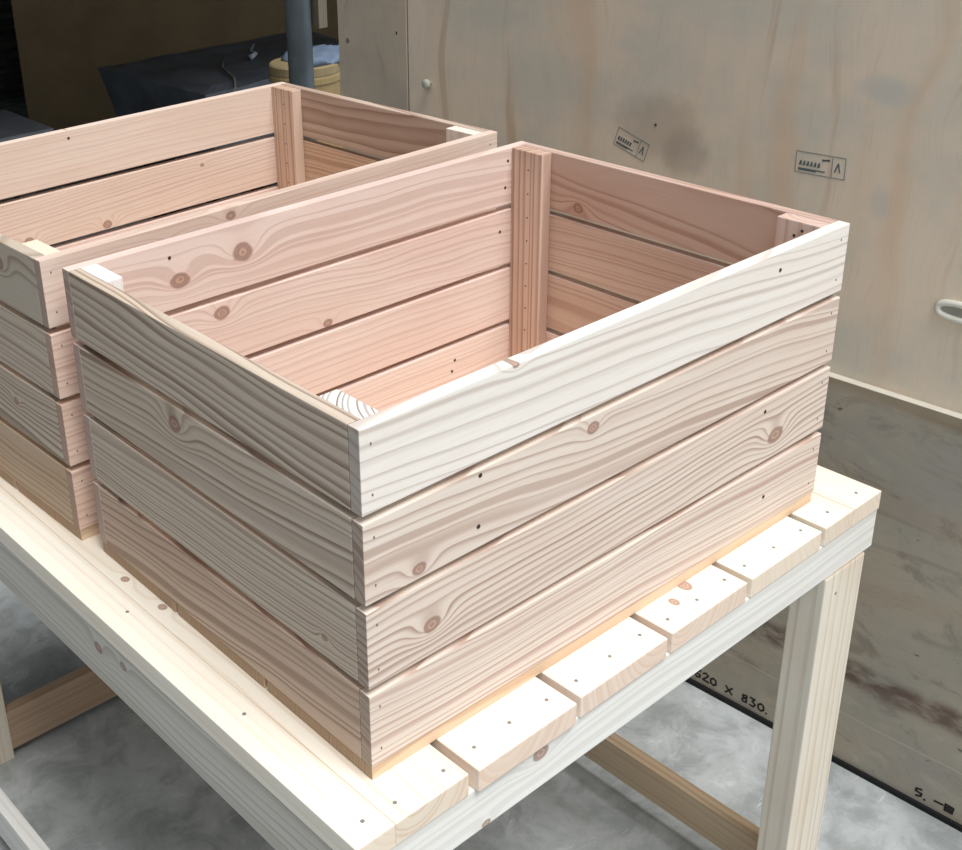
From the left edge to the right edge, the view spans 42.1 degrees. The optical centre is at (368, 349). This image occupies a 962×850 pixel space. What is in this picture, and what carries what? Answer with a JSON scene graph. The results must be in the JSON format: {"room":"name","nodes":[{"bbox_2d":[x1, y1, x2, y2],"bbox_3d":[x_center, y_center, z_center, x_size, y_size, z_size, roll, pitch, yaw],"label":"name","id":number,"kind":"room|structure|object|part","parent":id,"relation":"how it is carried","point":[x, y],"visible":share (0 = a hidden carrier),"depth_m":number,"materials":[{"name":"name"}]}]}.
{"room":"woodworking workshop","nodes":[
{"label":"woodworking workshop","id":0,"kind":"room"},
{"bbox_2d":[0,0,23,99],"bbox_3d":[-2.988,-2.565,6.347,13.000,2.900,0.100,-21,31,-35],"label":"wall","id":1,"kind":"structure","parent":0,"point":[11,86],"depth_m":7.39,"materials":[{"name":"brown wood"}]},
{"bbox_2d":[0,96,961,849],"bbox_3d":[-0.289,1.027,1.907,12.000,0.100,15.000,-21,31,-35],"label":"floor","id":2,"kind":"structure","parent":0,"point":[102,778],"depth_m":2.25,"materials":[{"name":"concrete"}]},
{"bbox_2d":[0,110,53,202],"bbox_3d":[-1.872,-0.253,3.932,1.820,0.640,0.380,-21,31,-35],"label":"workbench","id":3,"kind":"object","parent":2,"relation":"on","point":[13,126],"visible":0.16,"depth_m":4.21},
{"bbox_3d":[-1.177,-0.428,4.309,0.060,0.600,0.050,-21,31,-35],"label":"leg","id":4,"kind":"part","parent":3,"relation":"part of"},
{"bbox_2d":[10,0,338,130],"bbox_3d":[-0.432,-2.279,6.366,2.900,2.200,0.060,-14,27,-24],"label":"board","id":5,"kind":"object","parent":2,"relation":"on","point":[62,45],"visible":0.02,"depth_m":6.19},
{"bbox_2d":[98,32,340,217],"bbox_3d":[-0.442,-0.928,5.247,1.090,0.680,0.800,-21,31,-35],"label":"tarp","id":6,"kind":"object","parent":2,"relation":"on","point":[166,80],"visible":0.35,"depth_m":4.96,"materials":[{"name":"plastic"}]},
{"bbox_2d":[284,0,327,140],"bbox_3d":[-0.167,-0.793,2.987,0.122,2.300,0.120,-21,31,-35],"label":"steel post","id":7,"kind":"object","parent":2,"relation":"on","point":[301,16],"visible":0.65,"depth_m":2.98,"materials":[{"name":"grey metal"}]},
{"bbox_2d":[269,58,342,183],"bbox_3d":[-0.171,-0.415,3.803,0.212,0.934,0.212,-21,31,-35],"label":"drum","id":8,"kind":"object","parent":2,"relation":"on","point":[326,77],"visible":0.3,"depth_m":3.56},
{"bbox_3d":[-0.185,-0.827,3.614,0.208,0.028,0.208,-21,31,-35],"label":"drum lid","id":9,"kind":"part","parent":8,"relation":"part of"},
{"bbox_2d":[281,44,339,66],"bbox_3d":[-0.142,-0.862,3.617,0.170,0.030,0.150,-21,31,-35],"label":"folded cloth","id":10,"kind":"object","parent":8,"relation":"on","point":[323,54],"visible":0.56,"depth_m":3.59,"materials":[{"name":"fabric"}]},
{"bbox_2d":[337,0,409,159],"bbox_3d":[0.024,-0.416,2.749,0.025,1.800,0.213,-23,32,-38],"label":"plywood panel","id":11,"kind":"object","parent":2,"relation":"on","point":[373,34],"visible":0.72,"depth_m":2.63,"materials":[{"name":"brown wood"}]},
{"bbox_2d":[0,465,880,849],"bbox_3d":[-0.053,0.493,1.992,0.924,0.784,1.250,-21,31,-35],"label":"work table","id":12,"kind":"object","parent":2,"relation":"on","point":[290,784],"visible":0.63,"depth_m":1.45,"materials":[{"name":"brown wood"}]},
{"bbox_3d":[-0.735,0.469,2.205,0.096,0.695,0.048,-21,31,-35],"label":"leg","id":13,"kind":"part","parent":12,"relation":"part of","materials":[{"name":"brown wood"}]},
{"bbox_2d":[0,82,496,539],"bbox_3d":[-0.265,-0.123,1.946,0.782,0.388,0.541,-22,31,-36],"label":"wooden crate","id":14,"kind":"object","parent":12,"relation":"on","point":[44,455],"visible":0.52,"depth_m":2.01,"materials":[{"name":"brown wood"}]},
{"bbox_3d":[-0.389,0.044,1.572,0.021,0.371,0.060,-22,31,-36],"label":"corner post","id":15,"kind":"part","parent":14,"relation":"part of","materials":[{"name":"beige wood"}]},
{"bbox_3d":[-0.142,-0.305,2.314,0.021,0.371,0.060,-22,31,-36],"label":"corner post","id":16,"kind":"part","parent":14,"relation":"part of","materials":[{"name":"beige wood"}]},
{"bbox_3d":[0.155,-0.174,2.006,0.021,0.371,0.060,-22,31,-36],"label":"corner post","id":17,"kind":"part","parent":14,"relation":"part of","materials":[{"name":"beige wood"}]},
{"bbox_2d":[62,141,849,779],"bbox_3d":[0.118,0.053,1.533,0.760,0.388,0.540,-21,31,-35],"label":"wooden crate","id":18,"kind":"object","parent":12,"relation":"on","point":[395,519],"visible":1,"depth_m":1.37,"materials":[{"name":"brown wood"}]},
{"bbox_3d":[-0.298,0.080,1.487,0.021,0.371,0.060,-21,31,-35],"label":"corner post","id":19,"kind":"part","parent":18,"relation":"part of","materials":[{"name":"beige wood"}]},
{"bbox_3d":[-0.011,0.215,1.170,0.021,0.371,0.060,-21,31,-35],"label":"corner post","id":20,"kind":"part","parent":18,"relation":"part of","materials":[{"name":"beige wood"}]},
{"bbox_3d":[0.246,-0.124,1.891,0.021,0.371,0.060,-21,31,-35],"label":"corner post","id":21,"kind":"part","parent":18,"relation":"part of","materials":[{"name":"beige wood"}]},
{"bbox_3d":[0.532,0.011,1.574,0.021,0.371,0.060,-21,31,-35],"label":"corner post","id":22,"kind":"part","parent":18,"relation":"part of","materials":[{"name":"beige wood"}]},
{"bbox_3d":[0.635,0.598,1.819,0.096,0.695,0.048,-21,31,-35],"label":"leg","id":23,"kind":"part","parent":12,"relation":"part of","materials":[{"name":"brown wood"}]},
{"bbox_2d":[408,0,961,413],"bbox_3d":[0.905,-0.061,1.849,0.037,1.850,2.395,-23,32,-38],"label":"plywood sheet","id":24,"kind":"object","parent":2,"relation":"on","point":[849,111],"visible":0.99,"depth_m":1.99,"materials":[{"name":"beige wood"}]},
{"bbox_3d":[0.121,-0.544,2.534,0.019,0.020,0.020,-23,32,-38],"label":"knob","id":25,"kind":"part","parent":24,"relation":"part of","materials":[{"name":"beige plastic"}]},
{"bbox_2d":[616,135,643,154],"bbox_3d":[0.469,-0.367,2.220,0.001,0.027,0.061,-23,32,-38],"label":"print","id":26,"kind":"object","parent":24,"relation":"attached to","point":[617,142],"depth_m":2.22},
{"bbox_2d":[798,159,839,172],"bbox_3d":[0.715,-0.291,1.962,0.001,0.026,0.072,-22,31,-37],"label":"print","id":27,"kind":"object","parent":24,"relation":"attached to","point":[800,163],"depth_m":1.97},
{"bbox_3d":[0.909,-0.048,1.848,0.010,0.035,0.130,-23,32,-38],"label":"pull handle","id":28,"kind":"part","parent":24,"relation":"part of","materials":[{"name":"white plastic"}]},
{"bbox_3d":[0.910,-0.049,1.849,0.002,0.023,0.112,-23,32,-37],"label":"handle plate","id":29,"kind":"part","parent":24,"relation":"part of","materials":[{"name":"silver metal"}]},
{"bbox_2d":[496,266,961,831],"bbox_3d":[0.879,0.426,2.106,0.023,0.752,2.300,-23,32,-38],"label":"plywood sheet","id":30,"kind":"object","parent":2,"relation":"on","point":[899,727],"visible":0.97,"depth_m":2.08,"materials":[{"name":"brown wood"}]}
]}

